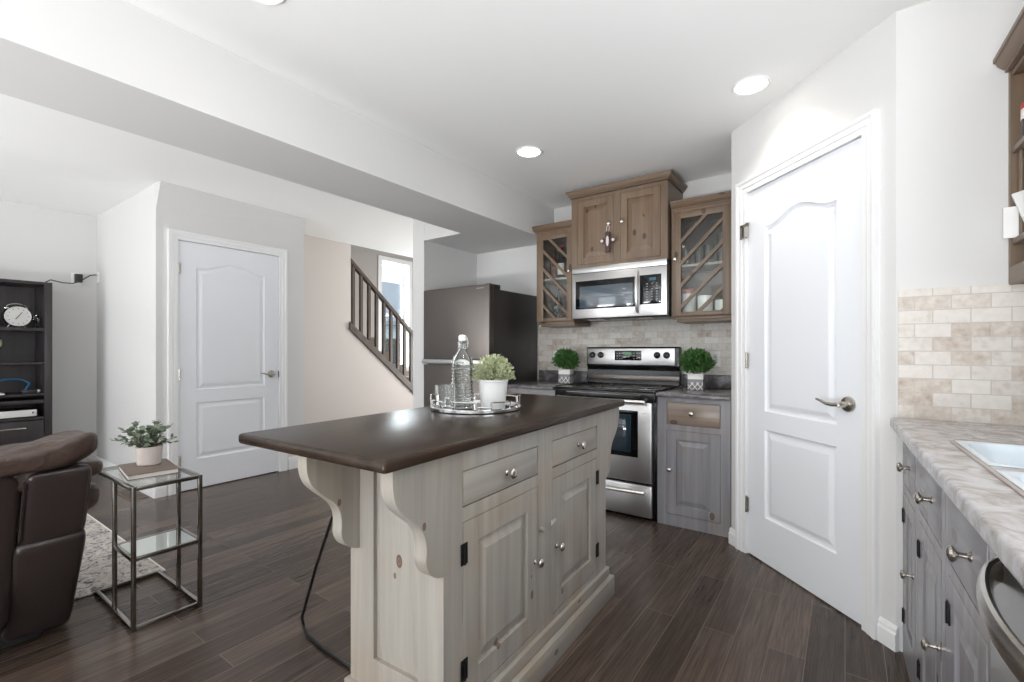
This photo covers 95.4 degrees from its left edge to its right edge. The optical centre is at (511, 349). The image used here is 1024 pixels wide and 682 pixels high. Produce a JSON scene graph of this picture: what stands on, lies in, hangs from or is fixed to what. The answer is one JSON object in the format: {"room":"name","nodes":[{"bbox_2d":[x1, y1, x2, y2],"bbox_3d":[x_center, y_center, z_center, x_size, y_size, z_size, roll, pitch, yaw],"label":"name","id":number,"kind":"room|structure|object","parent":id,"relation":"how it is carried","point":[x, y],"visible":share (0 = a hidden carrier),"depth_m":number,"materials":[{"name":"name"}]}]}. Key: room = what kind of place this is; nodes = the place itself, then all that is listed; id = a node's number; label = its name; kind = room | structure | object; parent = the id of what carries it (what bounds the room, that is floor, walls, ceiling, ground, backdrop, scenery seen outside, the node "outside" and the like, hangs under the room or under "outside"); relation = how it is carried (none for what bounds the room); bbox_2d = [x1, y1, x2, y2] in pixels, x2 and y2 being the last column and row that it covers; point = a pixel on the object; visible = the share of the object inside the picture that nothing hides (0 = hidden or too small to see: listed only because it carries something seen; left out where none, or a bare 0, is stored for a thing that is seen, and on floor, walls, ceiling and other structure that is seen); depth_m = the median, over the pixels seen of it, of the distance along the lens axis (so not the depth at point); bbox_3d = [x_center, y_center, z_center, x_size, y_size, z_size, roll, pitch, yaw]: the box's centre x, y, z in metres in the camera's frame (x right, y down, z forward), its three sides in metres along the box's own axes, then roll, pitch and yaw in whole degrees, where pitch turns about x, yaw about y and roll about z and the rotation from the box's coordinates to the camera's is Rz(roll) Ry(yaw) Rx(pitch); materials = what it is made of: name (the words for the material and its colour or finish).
{"room":"kitchen","nodes":[
{"label":"kitchen","id":0,"kind":"room"},
{"bbox_2d":[97,183,155,482],"bbox_3d":[-3.365,-0.073,4.105,1.552,2.440,0.100,0,0,36],"label":"wall","id":1,"kind":"structure","parent":0,"point":[126,232],"depth_m":4.03,"materials":[{"name":"white paint"}]},
{"bbox_2d":[95,272,99,282],"bbox_3d":[-3.983,-0.698,4.470,0.072,0.104,0.026,0,0,36],"label":"wall jack","id":2,"kind":"object","parent":1,"relation":"attached to","point":[98,273],"visible":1,"depth_m":4.46,"materials":[{"name":"white plastic"}]},
{"bbox_2d":[46,274,95,283],"bbox_3d":[-4.178,-0.648,4.146,0.046,0.150,0.735,0,0,31],"label":"coaxial cable","id":3,"kind":"object","parent":2,"relation":"attached to","point":[94,274],"visible":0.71,"depth_m":4.32,"materials":[{"name":"black plastic"}]},
{"bbox_2d":[96,456,154,497],"bbox_3d":[-3.394,1.088,4.056,1.560,0.118,0.016,0,0,36],"label":"baseboard","id":4,"kind":"structure","parent":1,"relation":"attached to","point":[150,492],"depth_m":3.88,"materials":[{"name":"white paint"}]},
{"bbox_2d":[0,199,412,455],"bbox_3d":[-4.022,-0.703,4.657,0.160,3.700,9.100,0,0,36],"label":"wall","id":5,"kind":"structure","parent":0,"point":[39,244],"depth_m":4.35,"materials":[{"name":"white paint"}]},
{"bbox_2d":[71,273,80,285],"bbox_3d":[-4.108,-0.665,4.392,0.006,0.116,0.072,0,0,36],"label":"wall outlet","id":6,"kind":"object","parent":5,"relation":"attached to","point":[72,274],"visible":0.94,"depth_m":4.38,"materials":[{"name":"white plastic"}]},
{"bbox_2d":[74,274,82,282],"bbox_3d":[-4.082,-0.676,4.389,0.037,0.077,0.055,0,0,36],"label":"power adapter","id":7,"kind":"object","parent":6,"relation":"attached to","point":[77,277],"visible":1,"depth_m":4.38,"materials":[{"name":"black plastic"}]},
{"bbox_2d":[378,255,411,370],"bbox_3d":[-1.935,-0.563,7.552,0.190,1.820,0.700,0,0,36],"label":"door frame","id":8,"kind":"structure","parent":5,"relation":"in","point":[405,266],"depth_m":7.74,"materials":[{"name":"white paint"}]},
{"bbox_2d":[156,208,303,482],"bbox_3d":[-2.449,-0.073,4.137,0.100,2.440,1.216,0,0,36],"label":"wall","id":9,"kind":"structure","parent":0,"point":[290,238],"depth_m":4.13,"materials":[{"name":"white paint"}]},
{"bbox_2d":[155,485,166,498],"bbox_3d":[-2.739,1.088,3.632,0.016,0.118,0.075,0,0,36],"label":"baseboard","id":10,"kind":"structure","parent":9,"relation":"attached to","point":[161,491],"depth_m":3.63,"materials":[{"name":"white paint"}]},
{"bbox_2d":[167,228,287,495],"bbox_3d":[-2.456,0.096,4.078,0.158,2.102,0.960,0,0,36],"label":"door","id":11,"kind":"structure","parent":9,"relation":"in","point":[227,299],"depth_m":4.02,"materials":[{"name":"white paint"}]},
{"bbox_2d":[288,456,297,469],"bbox_3d":[-2.095,1.088,4.533,0.016,0.118,0.160,0,0,36],"label":"baseboard","id":12,"kind":"structure","parent":9,"relation":"attached to","point":[292,461],"depth_m":4.50,"materials":[{"name":"white paint"}]},
{"bbox_2d":[156,181,305,226],"bbox_3d":[-2.368,-1.195,4.080,0.097,0.194,1.215,0,0,36],"label":"wall","id":13,"kind":"structure","parent":0,"point":[169,196],"depth_m":3.90,"materials":[{"name":"white paint"}]},
{"bbox_2d":[0,0,553,253],"bbox_3d":[-1.965,-1.140,1.772,0.918,0.304,6.798,0,0,36],"label":"ceiling beam","id":14,"kind":"structure","parent":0,"point":[117,64],"depth_m":2.10,"materials":[{"name":"white paint"}]},
{"bbox_2d":[304,235,412,423],"bbox_3d":[-1.566,-0.058,6.374,0.100,2.468,3.450,0,0,36],"label":"wall","id":15,"kind":"structure","parent":0,"point":[343,378],"depth_m":5.55,"materials":[{"name":"white paint"}]},
{"bbox_2d":[349,258,412,392],"bbox_3d":[-1.546,-0.037,6.341,0.080,2.176,1.580,0,0,36],"label":"stair railing","id":16,"kind":"object","parent":15,"relation":"attached to","point":[362,277],"visible":0.59,"depth_m":6.11,"materials":[{"name":"brown wood"}]},
{"bbox_2d":[413,219,476,407],"bbox_3d":[0.032,-0.072,5.484,0.145,2.439,3.040,0,0,36],"label":"wall","id":17,"kind":"structure","parent":0,"point":[435,266],"depth_m":4.28,"materials":[{"name":"white paint"}]},
{"bbox_2d":[0,468,909,681],"bbox_3d":[-1.266,1.177,2.656,7.050,0.060,9.350,0,0,36],"label":"floor","id":18,"kind":"structure","parent":0,"point":[686,605],"depth_m":2.03,"materials":[{"name":"brown wood"}]},
{"bbox_2d":[0,278,51,445],"bbox_3d":[-4.615,0.287,3.304,0.399,1.720,1.900,0,0,36],"label":"bookcase","id":19,"kind":"object","parent":18,"relation":"on","point":[26,353],"visible":0.64,"depth_m":3.98,"materials":[{"name":"brown wood"}]},
{"bbox_2d":[0,338,3,348],"bbox_3d":[-4.197,-0.008,3.767,0.050,0.217,0.124,0,0,31],"label":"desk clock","id":20,"kind":"object","parent":19,"relation":"on","point":[1,339],"visible":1,"depth_m":3.80,"materials":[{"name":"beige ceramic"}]},
{"bbox_2d":[1,303,31,327],"bbox_3d":[-4.114,-0.286,3.871,0.064,0.205,0.164,0,0,26],"label":"alarm clock","id":21,"kind":"object","parent":19,"relation":"on","point":[12,316],"visible":0.98,"depth_m":3.85,"materials":[{"name":"white metal"}]},
{"bbox_2d":[0,407,36,418],"bbox_3d":[-4.233,0.528,3.788,0.267,0.062,0.482,0,0,36],"label":"cable box","id":22,"kind":"object","parent":19,"relation":"on","point":[26,411],"visible":1,"depth_m":3.83,"materials":[{"name":"white plastic"}]},
{"bbox_2d":[0,414,43,422],"bbox_3d":[-4.620,0.571,3.308,0.353,0.022,1.802,0,0,36],"label":"shelf","id":23,"kind":"object","parent":19,"relation":"attached to","point":[40,417],"depth_m":3.86,"materials":[{"name":"brown wood"}]},
{"bbox_2d":[0,397,43,405],"bbox_3d":[-4.620,0.432,3.308,0.353,0.030,1.802,0,0,36],"label":"shelf","id":24,"kind":"object","parent":19,"relation":"attached to","point":[5,400],"depth_m":3.90,"materials":[{"name":"brown wood"}]},
{"bbox_2d":[0,392,43,397],"bbox_3d":[-4.620,0.373,3.308,0.353,0.018,1.802,0,0,36],"label":"shelf","id":25,"kind":"object","parent":19,"relation":"attached to","point":[7,394],"depth_m":3.90,"materials":[{"name":"brown wood"}]},
{"bbox_2d":[0,361,43,364],"bbox_3d":[-4.620,0.111,3.308,0.353,0.020,1.802,0,0,36],"label":"shelf","id":26,"kind":"object","parent":19,"relation":"attached to","point":[1,362],"depth_m":3.87,"materials":[{"name":"brown wood"}]},
{"bbox_2d":[0,327,43,331],"bbox_3d":[-4.620,-0.172,3.308,0.353,0.028,1.802,0,0,36],"label":"shelf","id":27,"kind":"object","parent":19,"relation":"attached to","point":[2,329],"depth_m":3.85,"materials":[{"name":"brown wood"}]},
{"bbox_2d":[21,389,40,393],"bbox_3d":[-4.037,0.349,3.913,0.040,0.029,0.113,0,0,36],"label":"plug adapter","id":28,"kind":"object","parent":19,"relation":"on","point":[38,390],"visible":1,"depth_m":3.89,"materials":[{"name":"black plastic"}]},
{"bbox_2d":[31,314,39,327],"bbox_3d":[-4.064,-0.246,3.977,0.057,0.120,0.056,0,0,36],"label":"figurine","id":29,"kind":"object","parent":19,"relation":"on","point":[35,318],"visible":0.99,"depth_m":3.97,"materials":[{"name":"black ceramic"}]},
{"bbox_3d":[-4.312,0.358,3.684,0.260,0.012,0.380,0,0,36],"label":"paper stack","id":30,"kind":"object","parent":19,"relation":"on","visible":0},
{"bbox_2d":[0,378,29,389],"bbox_3d":[-4.195,0.296,3.790,0.063,0.122,0.398,0,0,33],"label":"cable","id":31,"kind":"object","parent":30,"relation":"on","point":[28,385],"visible":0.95,"depth_m":3.91,"materials":[{"name":"blue plastic"}]},
{"bbox_2d":[74,513,165,599],"bbox_3d":[-3.261,1.142,2.160,2.082,0.008,2.124,0,0,36],"label":"area rug","id":32,"kind":"object","parent":18,"relation":"on","point":[95,573],"visible":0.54,"depth_m":2.47,"materials":[{"name":"white fabric"}]},
{"bbox_2d":[0,430,102,648],"bbox_3d":[-2.527,0.723,1.331,1.312,0.844,1.850,0,0,33],"label":"leather sofa","id":33,"kind":"object","parent":32,"relation":"on","point":[47,491],"visible":1,"depth_m":1.68,"materials":[{"name":"brown leather"}]},
{"bbox_2d":[117,489,148,500],"bbox_3d":[-3.024,1.144,3.697,0.380,0.005,0.120,0,0,36],"label":"floor vent","id":34,"kind":"object","parent":18,"relation":"in","point":[126,494],"visible":0.72,"depth_m":3.68,"materials":[{"name":"brown"}]},
{"bbox_2d":[94,465,201,632],"bbox_3d":[-1.674,0.853,2.139,0.518,0.588,0.256,0,0,36],"label":"side table","id":35,"kind":"object","parent":18,"relation":"on","point":[133,550],"visible":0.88,"depth_m":2.04,"materials":[{"name":"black metal"}]},
{"bbox_2d":[118,458,178,480],"bbox_3d":[-1.677,0.547,2.148,0.278,0.022,0.184,0,0,44],"label":"book","id":36,"kind":"object","parent":35,"relation":"on","point":[130,471],"visible":0.95,"depth_m":2.09,"materials":[{"name":"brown paper"}]},
{"bbox_2d":[109,419,177,465],"bbox_3d":[-1.708,0.431,2.193,0.230,0.208,0.222,0,0,3],"label":"potted plant","id":37,"kind":"object","parent":36,"relation":"on","point":[149,453],"visible":1,"depth_m":2.16,"materials":[{"name":"green plant"}]},
{"bbox_2d":[120,529,195,556],"bbox_3d":[-1.562,0.851,2.059,0.208,0.006,0.223,0,0,36],"label":"shelf","id":38,"kind":"object","parent":35,"relation":"attached to","point":[159,543],"depth_m":2.04,"materials":[{"name":"grey"}]},
{"bbox_2d":[300,515,350,669],"bbox_3d":[-0.564,0.827,1.903,0.492,0.636,0.403,0,0,36],"label":"bar stool","id":39,"kind":"object","parent":18,"relation":"on","point":[307,634],"visible":0.11,"depth_m":1.85,"materials":[{"name":"grey metal"}]},
{"bbox_2d":[366,337,408,379],"bbox_3d":[-1.747,0.489,6.955,0.860,1.315,1.915,0,0,36],"label":"stair steps","id":40,"kind":"structure","parent":18,"relation":"on","point":[372,338],"depth_m":6.32,"materials":[{"name":"beige carpet"}]},
{"bbox_2d":[298,407,618,681],"bbox_3d":[-0.029,0.713,1.813,0.447,0.868,1.482,0,0,33],"label":"kitchen island","id":41,"kind":"object","parent":18,"relation":"on","point":[487,563],"visible":0.95,"depth_m":1.41,"materials":[{"name":"beige wood"}]},
{"bbox_2d":[239,393,624,473],"bbox_3d":[-0.126,0.263,1.846,0.638,0.031,1.535,0,0,33],"label":"island countertop","id":42,"kind":"structure","parent":41,"relation":"on","point":[388,442],"depth_m":1.41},
{"bbox_2d":[430,393,520,413],"bbox_3d":[-0.152,0.216,1.971,0.384,0.061,0.384,0,0,26],"label":"serving tray","id":43,"kind":"object","parent":42,"relation":"on","point":[510,406],"visible":0.75,"depth_m":1.83,"materials":[{"name":"silver metal"}]},
{"bbox_2d":[435,384,451,407],"bbox_3d":[-0.289,0.194,1.966,0.072,0.092,0.072,0,0,36],"label":"glass tumbler","id":44,"kind":"object","parent":43,"relation":"on","point":[443,392],"visible":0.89,"depth_m":1.94,"materials":[{"name":"clear glass"}]},
{"bbox_2d":[451,335,472,408],"bbox_3d":[-0.205,0.088,1.929,0.091,0.303,0.091,0,0,36],"label":"glass bottle","id":45,"kind":"object","parent":43,"relation":"on","point":[462,362],"visible":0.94,"depth_m":1.89,"materials":[{"name":"clear glass"}]},
{"bbox_2d":[471,354,515,409],"bbox_3d":[-0.076,0.126,1.911,0.190,0.228,0.189,0,0,36],"label":"potted plant","id":46,"kind":"object","parent":43,"relation":"on","point":[494,388],"visible":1,"depth_m":1.87,"materials":[{"name":"green plant"}]},
{"bbox_2d":[422,283,536,406],"bbox_3d":[-0.287,0.303,4.234,0.750,1.688,0.785,0,0,36],"label":"refrigerator","id":47,"kind":"object","parent":18,"relation":"on","point":[493,320],"visible":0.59,"depth_m":4.00,"materials":[{"name":"grey metal"}]},
{"bbox_2d":[506,388,554,395],"bbox_3d":[0.282,0.728,3.935,0.520,0.838,0.638,0,0,36],"label":"base cabinet","id":48,"kind":"object","parent":18,"relation":"on","point":[509,390],"visible":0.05,"depth_m":3.69,"materials":[{"name":"grey wood"}]},
{"bbox_2d":[507,370,586,389],"bbox_3d":[0.287,0.246,3.945,0.515,0.122,0.643,0,0,36],"label":"countertop","id":49,"kind":"structure","parent":48,"relation":"on","point":[548,379],"depth_m":4.06,"materials":[{"name":"stone"}]},
{"bbox_2d":[551,348,579,382],"bbox_3d":[0.464,0.125,3.997,0.245,0.313,0.263,0,0,28],"label":"potted topiary","id":50,"kind":"object","parent":49,"relation":"on","point":[566,375],"visible":1,"depth_m":3.95,"materials":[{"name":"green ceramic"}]},
{"bbox_2d":[558,369,573,382],"bbox_3d":[0.464,0.224,3.995,0.106,0.116,0.106,0,0,28],"label":"pot","id":51,"kind":"object","parent":49,"relation":"on","point":[565,375],"depth_m":3.95,"materials":[{"name":"grey ceramic"}]},
{"bbox_2d":[555,347,681,521],"bbox_3d":[0.791,0.561,3.534,0.777,1.172,0.702,0,0,36],"label":"stove","id":52,"kind":"object","parent":18,"relation":"on","point":[633,375],"visible":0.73,"depth_m":3.24,"materials":[{"name":"silver metal"}]},
{"bbox_2d":[555,381,678,392],"bbox_3d":[0.797,0.278,3.532,0.767,0.020,0.566,0,0,36],"label":"cooktop","id":53,"kind":"object","parent":52,"relation":"in","point":[588,386],"depth_m":3.49,"materials":[{"name":"grey glass"}]},
{"bbox_2d":[657,397,730,537],"bbox_3d":[1.313,0.728,3.198,0.448,0.838,0.638,0,0,36],"label":"base cabinet","id":54,"kind":"object","parent":18,"relation":"on","point":[694,435],"visible":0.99,"depth_m":2.96,"materials":[{"name":"grey wood"}]},
{"bbox_2d":[656,374,730,400],"bbox_3d":[1.320,0.246,3.207,0.456,0.122,0.643,0,0,36],"label":"countertop","id":55,"kind":"structure","parent":54,"relation":"on","point":[716,387],"depth_m":3.25,"materials":[{"name":"stone"}]},
{"bbox_2d":[678,347,716,389],"bbox_3d":[1.310,0.127,3.316,0.242,0.309,0.252,0,0,-14],"label":"potted topiary","id":56,"kind":"object","parent":55,"relation":"on","point":[702,358],"visible":1,"depth_m":3.27,"materials":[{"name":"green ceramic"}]},
{"bbox_2d":[687,373,704,389],"bbox_3d":[1.310,0.224,3.316,0.106,0.116,0.106,0,0,28],"label":"pot","id":57,"kind":"object","parent":56,"relation":"on","point":[695,380],"depth_m":3.27,"materials":[{"name":"grey ceramic"}]},
{"bbox_2d":[896,442,917,681],"bbox_3d":[1.593,0.723,1.476,0.588,0.848,0.349,0,0,34],"label":"base cabinet","id":58,"kind":"object","parent":18,"relation":"on","point":[909,573],"visible":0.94,"depth_m":1.60,"materials":[{"name":"grey wood"}]},
{"bbox_2d":[890,417,1023,588],"bbox_3d":[1.131,0.277,0.784,0.649,0.040,1.992,0,0,36],"label":"countertop","id":59,"kind":"structure","parent":58,"relation":"on","point":[995,510],"depth_m":0.94,"materials":[{"name":"white stone"}]},
{"bbox_2d":[949,439,1023,496],"bbox_3d":[1.205,0.344,0.872,0.453,0.182,0.853,0,0,34],"label":"sink","id":60,"kind":"object","parent":59,"relation":"in","point":[995,453],"visible":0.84,"depth_m":1.24,"materials":[{"name":"white ceramic"}]},
{"bbox_2d":[914,460,944,681],"bbox_3d":[1.375,0.723,1.155,0.588,0.848,0.420,0,0,34],"label":"base cabinet","id":61,"kind":"object","parent":18,"relation":"on","point":[930,497],"visible":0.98,"depth_m":1.27,"materials":[{"name":"grey wood"}]},
{"bbox_2d":[945,493,989,681],"bbox_3d":[1.144,0.723,0.814,0.588,0.848,0.399,0,0,34],"label":"base cabinet","id":62,"kind":"object","parent":18,"relation":"on","point":[967,640],"visible":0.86,"depth_m":0.97,"materials":[{"name":"grey wood"}]},
{"bbox_2d":[976,548,1023,681],"bbox_3d":[0.839,0.728,0.410,0.599,0.838,0.592,0,0,34],"label":"dishwasher","id":63,"kind":"object","parent":18,"relation":"on","point":[1000,597],"visible":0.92,"depth_m":0.67,"materials":[{"name":"silver metal"}]},
{"bbox_2d":[0,0,930,257],"bbox_3d":[-1.226,-1.343,2.627,6.950,0.100,9.350,0,0,36],"label":"ceiling","id":64,"kind":"structure","parent":0,"point":[608,91],"depth_m":2.27,"materials":[{"name":"white paint"}]},
{"bbox_2d":[252,0,283,4],"bbox_3d":[-0.897,-1.288,1.651,0.176,0.008,0.176,0,0,36],"label":"recessed light","id":65,"kind":"object","parent":64,"relation":"in","point":[265,2],"visible":1,"depth_m":1.72,"materials":[{"name":"white"}]},
{"bbox_2d":[515,146,541,157],"bbox_3d":[0.111,-1.288,3.035,0.176,0.008,0.176,0,0,36],"label":"recessed light","id":66,"kind":"object","parent":64,"relation":"in","point":[526,151],"visible":1,"depth_m":3.03,"materials":[{"name":"white"}]},
{"bbox_2d":[731,75,771,95],"bbox_3d":[1.166,-1.288,2.274,0.176,0.008,0.176,0,0,36],"label":"recessed light","id":67,"kind":"object","parent":64,"relation":"in","point":[751,85],"visible":1,"depth_m":2.27,"materials":[{"name":"white paint"}]},
{"bbox_2d":[477,173,730,386],"bbox_3d":[0.661,-0.073,4.137,2.735,2.440,0.100,0,0,36],"label":"wall","id":68,"kind":"structure","parent":0,"point":[515,269],"depth_m":4.46,"materials":[{"name":"white paint"}]},
{"bbox_2d":[532,220,590,327],"bbox_3d":[0.424,-0.624,4.014,0.398,0.851,0.366,0,0,36],"label":"upper cabinet","id":69,"kind":"object","parent":68,"relation":"attached to","point":[551,236],"visible":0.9,"depth_m":3.94,"materials":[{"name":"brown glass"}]},
{"bbox_2d":[550,250,557,277],"bbox_3d":[0.362,-0.732,4.006,0.064,0.250,0.064,0,0,36],"label":"liquor bottle","id":70,"kind":"object","parent":69,"relation":"on","point":[553,269],"visible":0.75,"depth_m":3.98,"materials":[{"name":"orange glass"}]},
{"bbox_2d":[544,277,566,284],"bbox_3d":[0.457,-0.597,4.026,0.320,0.018,0.282,0,0,36],"label":"shelf","id":71,"kind":"object","parent":69,"relation":"attached to","point":[562,280],"depth_m":4.00,"materials":[{"name":"beige wood"}]},
{"bbox_2d":[553,305,558,316],"bbox_3d":[0.373,-0.317,3.962,0.060,0.120,0.060,0,0,36],"label":"stemmed glass","id":72,"kind":"object","parent":69,"relation":"in","point":[555,307],"visible":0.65,"depth_m":3.94,"materials":[{"name":"white"}]},
{"bbox_2d":[555,287,562,317],"bbox_3d":[0.407,-0.402,4.060,0.068,0.290,0.068,0,0,36],"label":"liquor bottle","id":73,"kind":"object","parent":69,"relation":"in","point":[559,314],"visible":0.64,"depth_m":4.04,"materials":[{"name":"clear glass"}]},
{"bbox_2d":[558,245,564,277],"bbox_3d":[0.428,-0.752,3.996,0.074,0.290,0.074,0,0,36],"label":"liquor bottle","id":74,"kind":"object","parent":69,"relation":"on","point":[561,257],"visible":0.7,"depth_m":3.97,"materials":[{"name":"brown glass"}]},
{"bbox_2d":[564,246,566,276],"bbox_3d":[0.466,-0.742,3.920,0.056,0.270,0.056,0,0,36],"label":"liquor bottle","id":75,"kind":"object","parent":69,"relation":"on","point":[565,258],"visible":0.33,"depth_m":3.90,"materials":[{"name":"clear glass"}]},
{"bbox_2d":[565,169,687,268],"bbox_3d":[0.888,-0.955,3.654,0.838,0.608,0.411,0,0,36],"label":"upper cabinet","id":76,"kind":"object","parent":68,"relation":"attached to","point":[637,212],"visible":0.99,"depth_m":3.48,"materials":[{"name":"brown wood"}]},
{"bbox_2d":[600,225,613,252],"bbox_3d":[0.722,-0.846,3.520,0.114,0.216,0.024,0,0,36],"label":"cross ornament","id":77,"kind":"object","parent":76,"relation":"hanging from","point":[607,239],"visible":1,"depth_m":3.51,"materials":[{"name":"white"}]},
{"bbox_2d":[572,258,673,321],"bbox_3d":[0.887,-0.441,3.640,0.761,0.414,0.436,0,0,36],"label":"microwave","id":78,"kind":"object","parent":76,"relation":"attached to","point":[640,290],"visible":1,"depth_m":3.48,"materials":[{"name":"silver metal"}]},
{"bbox_2d":[539,319,730,374],"bbox_3d":[0.975,-0.035,3.845,1.775,0.435,0.008,0,0,36],"label":"backsplash","id":79,"kind":"structure","parent":68,"relation":"attached to","point":[669,332],"depth_m":3.80,"materials":[{"name":"tile"}]},
{"bbox_2d":[670,190,730,323],"bbox_3d":[1.387,-0.624,3.326,0.406,0.851,0.366,0,0,36],"label":"upper cabinet","id":80,"kind":"object","parent":68,"relation":"attached to","point":[696,221],"visible":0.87,"depth_m":3.28,"materials":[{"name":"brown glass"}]},
{"bbox_2d":[682,249,690,264],"bbox_3d":[1.255,-0.662,3.356,0.068,0.110,0.068,0,0,36],"label":"glass tumbler","id":81,"kind":"object","parent":80,"relation":"on","point":[684,252],"visible":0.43,"depth_m":3.33,"materials":[{"name":"white"}]},
{"bbox_2d":[682,289,695,311],"bbox_3d":[1.273,-0.346,3.355,0.098,0.178,0.098,0,0,36],"label":"canister","id":82,"kind":"object","parent":80,"relation":"in","point":[690,306],"visible":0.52,"depth_m":3.32,"materials":[{"name":"white ceramic"}]},
{"bbox_2d":[694,245,703,262],"bbox_3d":[1.343,-0.677,3.342,0.068,0.140,0.068,0,0,36],"label":"glass tumbler","id":83,"kind":"object","parent":80,"relation":"on","point":[699,253],"visible":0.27,"depth_m":3.31,"materials":[{"name":"white"}]},
{"bbox_2d":[682,261,722,272],"bbox_3d":[1.404,-0.597,3.349,0.368,0.018,0.282,0,0,36],"label":"shelf","id":84,"kind":"object","parent":80,"relation":"attached to","point":[708,267],"depth_m":3.32,"materials":[{"name":"beige wood"}]},
{"bbox_2d":[698,295,712,310],"bbox_3d":[1.355,-0.320,3.272,0.100,0.125,0.121,0,0,36],"label":"mug","id":85,"kind":"object","parent":80,"relation":"in","point":[702,299],"visible":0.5,"depth_m":3.24,"materials":[{"name":"white ceramic"}]},
{"bbox_2d":[704,243,713,261],"bbox_3d":[1.375,-0.672,3.257,0.068,0.130,0.068,0,0,36],"label":"glass tumbler","id":86,"kind":"object","parent":80,"relation":"on","point":[708,248],"visible":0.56,"depth_m":3.23,"materials":[{"name":"white"}]},
{"bbox_2d":[715,299,722,309],"bbox_3d":[1.444,-0.301,3.208,0.090,0.088,0.111,0,0,36],"label":"mug","id":87,"kind":"object","parent":80,"relation":"in","point":[718,303],"visible":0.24,"depth_m":3.19,"materials":[{"name":"white ceramic"}]},
{"bbox_2d":[717,233,722,260],"bbox_3d":[1.465,-0.707,3.255,0.068,0.200,0.068,0,0,36],"label":"glass tumbler","id":88,"kind":"object","parent":80,"relation":"on","point":[719,236],"visible":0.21,"depth_m":3.23,"materials":[{"name":"white"}]},
{"bbox_2d":[710,351,720,366],"bbox_3d":[1.507,0.065,3.454,0.072,0.116,0.006,0,0,36],"label":"wall outlet","id":89,"kind":"object","parent":68,"relation":"attached to","point":[716,355],"visible":0.82,"depth_m":3.45,"materials":[{"name":"white plastic"}]},
{"bbox_2d":[731,12,895,624],"bbox_3d":[1.435,-0.073,2.283,0.100,2.440,1.001,0,0,-9],"label":"wall","id":90,"kind":"structure","parent":0,"point":[859,80],"depth_m":1.93,"materials":[{"name":"white paint"}]},
{"bbox_2d":[729,527,734,546],"bbox_3d":[1.301,1.100,2.740,0.016,0.094,0.064,0,0,-9],"label":"baseboard","id":91,"kind":"structure","parent":90,"relation":"attached to","point":[731,530],"depth_m":2.74,"materials":[{"name":"white paint"}]},
{"bbox_2d":[735,109,879,639],"bbox_3d":[1.407,0.096,2.277,0.158,2.102,0.866,0,0,-9],"label":"door","id":92,"kind":"structure","parent":90,"relation":"in","point":[807,224],"depth_m":2.19,"materials":[{"name":"white paint"}]},
{"bbox_2d":[877,616,898,651],"bbox_3d":[1.456,1.100,1.806,0.016,0.094,0.073,0,0,-9],"label":"baseboard","id":93,"kind":"structure","parent":90,"relation":"attached to","point":[887,632],"depth_m":1.80,"materials":[{"name":"white paint"}]},
{"bbox_2d":[896,0,1023,651],"bbox_3d":[1.758,-0.073,1.636,0.641,2.440,0.100,0,0,36],"label":"wall","id":94,"kind":"structure","parent":0,"point":[952,98],"depth_m":1.70,"materials":[{"name":"white paint"}]},
{"bbox_2d":[898,284,1023,425],"bbox_3d":[1.727,0.015,1.591,0.630,0.487,0.008,0,0,36],"label":"backsplash","id":95,"kind":"structure","parent":94,"relation":"attached to","point":[961,348],"depth_m":1.67,"materials":[{"name":"tile"}]},
{"bbox_2d":[993,7,1023,284],"bbox_3d":[1.647,-0.616,1.249,0.374,0.786,0.659,0,0,34],"label":"upper cabinet","id":96,"kind":"object","parent":94,"relation":"attached to","point":[1009,58],"visible":1,"depth_m":1.57,"materials":[{"name":"brown wood"}]},
{"bbox_2d":[1003,206,1018,238],"bbox_3d":[1.735,-0.432,1.545,0.150,0.105,0.008,0,0,36],"label":"card","id":97,"kind":"object","parent":96,"relation":"in","point":[1010,214],"visible":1,"depth_m":1.58,"materials":[{"name":"white paper"}]},
{"bbox_2d":[1011,190,1023,220],"bbox_3d":[1.742,-0.469,1.500,0.180,0.179,0.042,0,0,36],"label":"dish","id":98,"kind":"object","parent":96,"relation":"on","point":[1018,197],"visible":1,"depth_m":1.54,"materials":[{"name":"white ceramic"}]},
{"bbox_2d":[1012,53,1023,74],"bbox_3d":[1.671,-0.943,1.257,0.318,0.020,0.578,0,0,34],"label":"shelf","id":99,"kind":"object","parent":96,"relation":"attached to","point":[1018,58],"depth_m":1.54,"materials":[{"name":"brown wood"}]},
{"bbox_2d":[1012,136,1023,152],"bbox_3d":[1.671,-0.678,1.257,0.318,0.020,0.578,0,0,34],"label":"shelf","id":100,"kind":"object","parent":96,"relation":"attached to","point":[1017,147],"depth_m":1.55,"materials":[{"name":"brown wood"}]},
{"bbox_2d":[1012,232,1023,244],"bbox_3d":[1.671,-0.368,1.257,0.318,0.020,0.578,0,0,34],"label":"shelf","id":101,"kind":"object","parent":96,"relation":"attached to","point":[1019,240],"depth_m":1.55,"materials":[{"name":"brown wood"}]},
{"bbox_2d":[1021,99,1023,137],"bbox_3d":[1.677,-0.777,1.487,0.074,0.178,0.074,0,0,36],"label":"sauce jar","id":102,"kind":"object","parent":96,"relation":"on","point":[1022,103],"visible":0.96,"depth_m":1.50,"materials":[{"name":"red glass"}]},
{"label":"outside","id":103,"kind":"structure","parent":0,"visible":0},
{"bbox_3d":[-7.634,1.647,15.288,17.800,0.200,28.000,0,0,36],"label":"lawn","id":104,"kind":"structure","parent":103,"visible":0},
{"bbox_2d":[382,281,400,363],"bbox_3d":[-5.326,-0.503,16.712,5.900,4.100,10.600,0,0,36],"label":"house","id":105,"kind":"structure","parent":104,"relation":"on","point":[391,292],"depth_m":15.58,"materials":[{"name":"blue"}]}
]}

